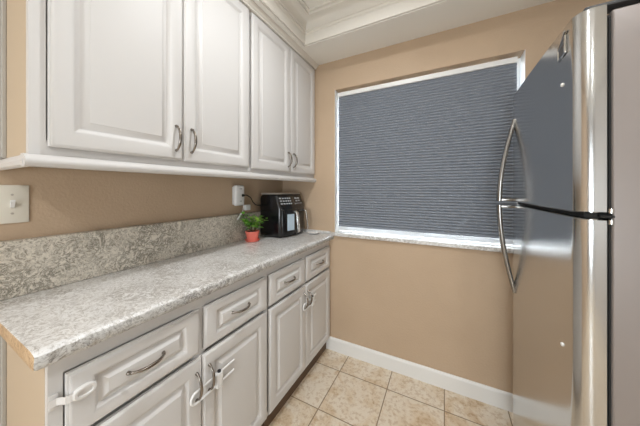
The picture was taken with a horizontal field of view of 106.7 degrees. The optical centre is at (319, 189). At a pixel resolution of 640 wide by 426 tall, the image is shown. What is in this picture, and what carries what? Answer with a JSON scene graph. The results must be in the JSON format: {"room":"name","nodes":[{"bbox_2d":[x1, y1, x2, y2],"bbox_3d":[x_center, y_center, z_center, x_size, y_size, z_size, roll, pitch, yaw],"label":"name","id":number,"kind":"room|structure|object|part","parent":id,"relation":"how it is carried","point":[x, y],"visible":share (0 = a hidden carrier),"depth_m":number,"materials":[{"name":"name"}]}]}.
{"room":"kitchen","nodes":[
{"label":"kitchen","id":0,"kind":"room"},
{"bbox_2d":[0,167,282,240],"bbox_3d":[-1.412,-0.034,0.148,0.100,2.600,4.755,0,0,28],"label":"wall","id":1,"kind":"structure","parent":0,"point":[61,201],"depth_m":1.03,"materials":[{"name":"beige paint"}]},
{"bbox_2d":[0,185,28,223],"bbox_3d":[-1.013,0.048,0.783,0.019,0.126,0.074,0,0,28],"label":"light switch","id":2,"kind":"object","parent":1,"relation":"attached to","point":[14,199],"visible":1,"depth_m":0.79,"materials":[{"name":"beige plastic"}]},
{"bbox_2d":[0,0,248,172],"bbox_3d":[-0.692,-0.553,1.017,0.366,0.918,0.794,0,0,28],"label":"upper cabinet","id":3,"kind":"object","parent":1,"relation":"attached to","point":[158,82],"visible":0.99,"depth_m":0.80,"materials":[{"name":"white paint"}]},
{"bbox_3d":[-0.985,-0.553,0.729,0.116,0.918,0.012,0,0,28],"label":"scribe trim","id":4,"kind":"part","parent":3,"relation":"part of","materials":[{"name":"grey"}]},
{"bbox_3d":[-0.901,-0.553,0.694,0.295,0.918,0.004,0,0,28],"label":"panel","id":5,"kind":"part","parent":3,"relation":"part of","materials":[{"name":"beige wood"}]},
{"bbox_3d":[-0.644,-0.548,0.803,0.017,0.862,0.368,0,0,28],"label":"door","id":6,"kind":"part","parent":3,"relation":"part of","materials":[{"name":"white paint"}]},
{"bbox_2d":[0,153,315,181],"bbox_3d":[-0.534,-0.077,1.349,0.339,0.034,1.531,0,0,28],"label":"rail","id":7,"kind":"object","parent":3,"relation":"attached to","point":[22,160],"visible":1,"depth_m":0.78,"materials":[{"name":"white paint"}]},
{"bbox_3d":[-0.552,-0.202,0.929,0.035,0.106,0.012,0,0,28],"label":"handle","id":8,"kind":"part","parent":3,"relation":"part of","materials":[{"name":"silver metal"}]},
{"bbox_3d":[-0.522,-0.202,0.986,0.035,0.106,0.012,0,0,28],"label":"handle","id":9,"kind":"part","parent":3,"relation":"part of","materials":[{"name":"silver metal"}]},
{"bbox_3d":[-0.472,-0.548,1.132,0.017,0.862,0.366,0,0,28],"label":"door","id":10,"kind":"part","parent":3,"relation":"part of","materials":[{"name":"white paint"}]},
{"bbox_2d":[239,0,318,69],"bbox_3d":[-0.384,-0.999,1.275,0.047,0.030,1.524,0,0,28],"label":"trim","id":11,"kind":"structure","parent":3,"relation":"attached to","point":[251,5],"depth_m":1.49,"materials":[{"name":"beige paint"}]},
{"bbox_2d":[0,211,260,300],"bbox_3d":[-0.674,0.258,1.413,0.034,0.184,1.548,0,0,28],"label":"backsplash","id":12,"kind":"structure","parent":1,"relation":"attached to","point":[34,264],"depth_m":0.96,"materials":[{"name":"stone"}]},
{"bbox_2d":[232,185,243,205],"bbox_3d":[-0.557,0.040,1.631,0.041,0.140,0.082,0,0,28],"label":"outlet extender","id":13,"kind":"object","parent":1,"relation":"attached to","point":[237,190],"visible":0.97,"depth_m":1.60,"materials":[{"name":"white plastic"}]},
{"bbox_2d":[237,204,250,219],"bbox_3d":[-0.525,0.152,1.633,0.023,0.103,0.116,0,0,28],"label":"charging cable","id":14,"kind":"object","parent":13,"relation":"attached to","point":[245,207],"visible":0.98,"depth_m":1.64,"materials":[{"name":"white plastic"}]},
{"bbox_2d":[249,12,314,177],"bbox_3d":[-0.338,-0.553,1.696,0.366,0.918,0.736,0,0,28],"label":"upper cabinet","id":15,"kind":"object","parent":1,"relation":"attached to","point":[281,83],"visible":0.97,"depth_m":1.50,"materials":[{"name":"white paint"}]},
{"bbox_3d":[-0.293,-0.548,1.475,0.017,0.862,0.368,0,0,28],"label":"door","id":16,"kind":"part","parent":15,"relation":"part of","materials":[{"name":"white paint"}]},
{"bbox_3d":[-0.126,-0.548,1.794,0.017,0.862,0.344,0,0,28],"label":"door","id":17,"kind":"part","parent":15,"relation":"part of","materials":[{"name":"white paint"}]},
{"bbox_2d":[269,349,512,425],"bbox_3d":[-0.295,1.296,-0.435,2.620,0.060,4.755,0,0,28],"label":"floor","id":18,"kind":"structure","parent":0,"point":[340,389],"depth_m":1.41,"materials":[{"name":"tile"}]},
{"bbox_2d":[0,269,266,425],"bbox_3d":[-0.634,0.830,0.974,0.505,0.872,0.772,0,0,28],"label":"base cabinet","id":19,"kind":"object","parent":18,"relation":"on","point":[146,374],"visible":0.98,"depth_m":0.77,"materials":[{"name":"white paint"}]},
{"bbox_3d":[-0.984,0.830,0.728,0.114,0.872,0.012,0,0,28],"label":"scribe trim","id":20,"kind":"part","parent":19,"relation":"part of","materials":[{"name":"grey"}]},
{"bbox_3d":[-0.838,0.830,0.661,0.434,0.872,0.004,0,0,28],"label":"panel","id":21,"kind":"part","parent":19,"relation":"part of","materials":[{"name":"beige wood"}]},
{"bbox_2d":[48,380,97,411],"bbox_3d":[-0.595,0.498,0.576,0.022,0.036,0.084,0,0,45],"label":"lock","id":22,"kind":"object","parent":19,"relation":"attached to","point":[86,389],"visible":1,"depth_m":0.57,"materials":[{"name":"white plastic"}]},
{"bbox_3d":[-0.527,0.522,0.724,0.017,0.160,0.348,0,0,28],"label":"drawer","id":23,"kind":"part","parent":19,"relation":"part of","materials":[{"name":"white paint"}]},
{"bbox_3d":[-0.508,0.519,0.709,0.035,0.011,0.107,0,0,28],"label":"handle","id":24,"kind":"part","parent":19,"relation":"part of","materials":[{"name":"silver metal"}]},
{"bbox_3d":[-0.525,0.890,0.727,0.017,0.544,0.356,0,0,28],"label":"door","id":25,"kind":"part","parent":19,"relation":"part of","materials":[{"name":"white paint"}]},
{"bbox_2d":[0,231,333,370],"bbox_3d":[-0.468,0.372,1.305,0.500,0.041,1.550,0,0,28],"label":"countertop","id":26,"kind":"structure","parent":19,"relation":"on","point":[46,327],"depth_m":0.77,"materials":[{"name":"stone"}]},
{"bbox_2d":[239,211,268,241],"bbox_3d":[-0.450,0.249,1.627,0.158,0.202,0.207,0,0,10],"label":"potted plant","id":27,"kind":"object","parent":26,"relation":"on","point":[251,235],"visible":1,"depth_m":1.59,"materials":[{"name":"green plant"}]},
{"bbox_3d":[-0.460,0.313,1.619,0.094,0.066,0.094,0,0,28],"label":"pot","id":28,"kind":"part","parent":27,"relation":"part of","materials":[{"name":"ceramic"}]},
{"bbox_2d":[242,193,308,237],"bbox_3d":[-0.299,0.188,1.778,0.286,0.325,0.485,0,0,28],"label":"air fryer","id":29,"kind":"object","parent":26,"relation":"on","point":[284,212],"visible":0.99,"depth_m":1.75,"materials":[{"name":"black plastic"}]},
{"bbox_3d":[-0.304,0.031,1.883,0.167,0.010,0.284,0,0,28],"label":"lid","id":30,"kind":"part","parent":29,"relation":"part of","materials":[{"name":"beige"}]},
{"bbox_3d":[-0.214,0.084,1.827,0.055,0.066,0.277,0,0,32],"label":"control panel","id":31,"kind":"part","parent":29,"relation":"part of","materials":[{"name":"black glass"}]},
{"bbox_2d":[281,209,299,235],"bbox_3d":[-0.223,0.240,1.760,0.133,0.192,0.138,0,0,28],"label":"basket","id":32,"kind":"object","parent":29,"relation":"on","point":[290,219],"depth_m":1.75,"materials":[{"name":"black plastic"}]},
{"bbox_2d":[296,207,308,232],"bbox_3d":[-0.158,0.240,1.882,0.121,0.192,0.126,0,0,28],"label":"basket","id":33,"kind":"object","parent":29,"relation":"on","point":[301,210],"depth_m":1.88,"materials":[{"name":"black"}]},
{"bbox_2d":[304,229,330,233],"bbox_3d":[-0.107,0.340,1.983,0.440,0.020,0.014,0,0,28],"label":"stone upstand","id":34,"kind":"object","parent":26,"relation":"on","point":[305,230],"visible":0.55,"depth_m":1.92,"materials":[{"name":"stone"}]},
{"bbox_3d":[-0.432,0.713,0.853,0.035,0.106,0.012,0,0,28],"label":"handle","id":35,"kind":"part","parent":19,"relation":"part of","materials":[{"name":"silver metal"}]},
{"bbox_3d":[-0.408,0.713,0.899,0.035,0.106,0.012,0,0,28],"label":"handle","id":36,"kind":"part","parent":19,"relation":"part of","materials":[{"name":"silver metal"}]},
{"bbox_2d":[190,359,234,406],"bbox_3d":[-0.403,0.737,0.910,0.020,0.063,0.200,0,0,28],"label":"lock","id":37,"kind":"object","parent":19,"relation":"attached to","point":[219,374],"visible":0.97,"depth_m":0.91,"materials":[{"name":"white plastic"}]},
{"bbox_3d":[-0.356,0.890,1.050,0.017,0.544,0.364,0,0,28],"label":"door","id":38,"kind":"part","parent":19,"relation":"part of","materials":[{"name":"white paint"}]},
{"bbox_3d":[-0.354,0.522,1.054,0.017,0.160,0.356,0,0,28],"label":"drawer","id":39,"kind":"part","parent":19,"relation":"part of","materials":[{"name":"white paint"}]},
{"bbox_3d":[-0.335,0.519,1.039,0.035,0.011,0.107,0,0,28],"label":"handle","id":40,"kind":"part","parent":19,"relation":"part of","materials":[{"name":"silver metal"}]},
{"bbox_2d":[263,241,329,425],"bbox_3d":[-0.280,0.830,1.653,0.505,0.872,0.758,0,0,28],"label":"base cabinet","id":41,"kind":"object","parent":18,"relation":"on","point":[297,338],"visible":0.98,"depth_m":1.43,"materials":[{"name":"white paint"}]},
{"bbox_3d":[-0.183,0.522,1.382,0.017,0.160,0.348,0,0,28],"label":"drawer","id":42,"kind":"part","parent":41,"relation":"part of","materials":[{"name":"white paint"}]},
{"bbox_3d":[-0.181,0.890,1.386,0.017,0.544,0.356,0,0,28],"label":"door","id":43,"kind":"part","parent":41,"relation":"part of","materials":[{"name":"white paint"}]},
{"bbox_2d":[303,293,315,310],"bbox_3d":[-0.064,0.739,1.559,0.020,0.063,0.177,0,0,28],"label":"lock","id":44,"kind":"object","parent":41,"relation":"attached to","point":[313,301],"visible":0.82,"depth_m":1.57,"materials":[{"name":"white plastic"}]},
{"bbox_3d":[-0.012,0.890,1.709,0.017,0.544,0.366,0,0,28],"label":"door","id":45,"kind":"part","parent":41,"relation":"part of","materials":[{"name":"white paint"}]},
{"bbox_3d":[-0.010,0.522,1.712,0.017,0.160,0.358,0,0,28],"label":"drawer","id":46,"kind":"part","parent":41,"relation":"part of","materials":[{"name":"white paint"}]},
{"bbox_2d":[496,0,639,425],"bbox_3d":[1.129,0.397,0.735,0.860,1.738,0.655,0,0,28],"label":"refrigerator","id":47,"kind":"object","parent":18,"relation":"on","point":[574,129],"visible":1,"depth_m":0.62,"materials":[{"name":"grey metal"}]},
{"bbox_3d":[0.917,0.290,1.170,0.081,0.428,0.031,0,0,28],"label":"handle","id":48,"kind":"part","parent":47,"relation":"part of","materials":[{"name":"silver metal"}]},
{"bbox_3d":[0.917,-0.144,1.170,0.081,0.402,0.031,0,0,28],"label":"handle","id":49,"kind":"part","parent":47,"relation":"part of","materials":[{"name":"silver metal"}]},
{"bbox_3d":[0.835,0.632,0.891,0.058,1.117,0.652,0,0,28],"label":"fresh food door","id":50,"kind":"part","parent":47,"relation":"part of","materials":[{"name":"silver metal"}]},
{"bbox_3d":[0.835,-0.201,0.891,0.058,0.520,0.652,0,0,28],"label":"freezer door","id":51,"kind":"part","parent":47,"relation":"part of","materials":[{"name":"silver metal"}]},
{"bbox_3d":[0.696,-0.404,0.683,0.004,0.052,0.046,0,0,28],"label":"badge plate","id":52,"kind":"part","parent":47,"relation":"part of","materials":[{"name":"grey metal"}]},
{"bbox_3d":[0.711,0.067,0.591,0.025,0.005,0.011,0,0,28],"label":"hinge plate","id":53,"kind":"part","parent":47,"relation":"part of","materials":[{"name":"black metal"}]},
{"bbox_2d":[253,0,554,64],"bbox_3d":[-0.304,-1.154,-0.453,2.420,0.280,4.515,0,0,28],"label":"ceiling","id":54,"kind":"structure","parent":0,"point":[445,15],"depth_m":1.46,"materials":[{"name":"white paint"}]},
{"bbox_2d":[304,0,327,7],"bbox_3d":[-0.188,-1.234,-0.327,1.770,0.080,3.687,0,0,28],"label":"ceiling","id":55,"kind":"structure","parent":54,"relation":"attached to","point":[310,3],"depth_m":1.52,"materials":[{"name":"white paint"}]},
{"bbox_2d":[260,0,444,45],"bbox_3d":[-0.188,-1.106,-0.327,1.729,0.176,3.646,0,0,28],"label":"trim","id":56,"kind":"structure","parent":54,"relation":"attached to","point":[330,18],"depth_m":1.50,"materials":[{"name":"beige paint"}]},
{"bbox_2d":[283,0,612,393],"bbox_3d":[0.774,-0.034,1.610,2.420,2.600,0.140,0,0,28],"label":"wall","id":57,"kind":"structure","parent":0,"point":[449,310],"depth_m":1.57,"materials":[{"name":"beige paint"}]},
{"bbox_2d":[326,336,512,412],"bbox_3d":[0.925,1.216,1.446,2.000,0.100,0.011,0,0,28],"label":"baseboard","id":58,"kind":"structure","parent":57,"relation":"attached to","point":[483,393],"depth_m":1.56,"materials":[{"name":"white wood"}]},
{"bbox_2d":[331,50,524,252],"bbox_3d":[0.670,-0.211,1.648,1.240,1.146,0.148,0,0,28],"label":"window","id":59,"kind":"structure","parent":57,"relation":"in","point":[403,236],"depth_m":1.64,"materials":[{"name":"white"}]},
{"bbox_3d":[0.662,0.349,1.633,1.240,0.026,0.113,0,0,28],"label":"sill","id":60,"kind":"part","parent":59,"relation":"part of","materials":[{"name":"stone"}]},
{"bbox_2d":[338,57,517,239],"bbox_3d":[0.651,-0.239,1.650,1.124,1.062,0.038,0,0,28],"label":"cellular shade","id":61,"kind":"object","parent":59,"relation":"attached to","point":[423,154],"visible":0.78,"depth_m":1.59,"materials":[{"name":"grey fabric"}]},
{"bbox_3d":[0.651,0.284,1.648,1.124,0.016,0.022,0,0,28],"label":"rail","id":62,"kind":"part","parent":61,"relation":"part of","materials":[{"name":"plastic"}]}
]}

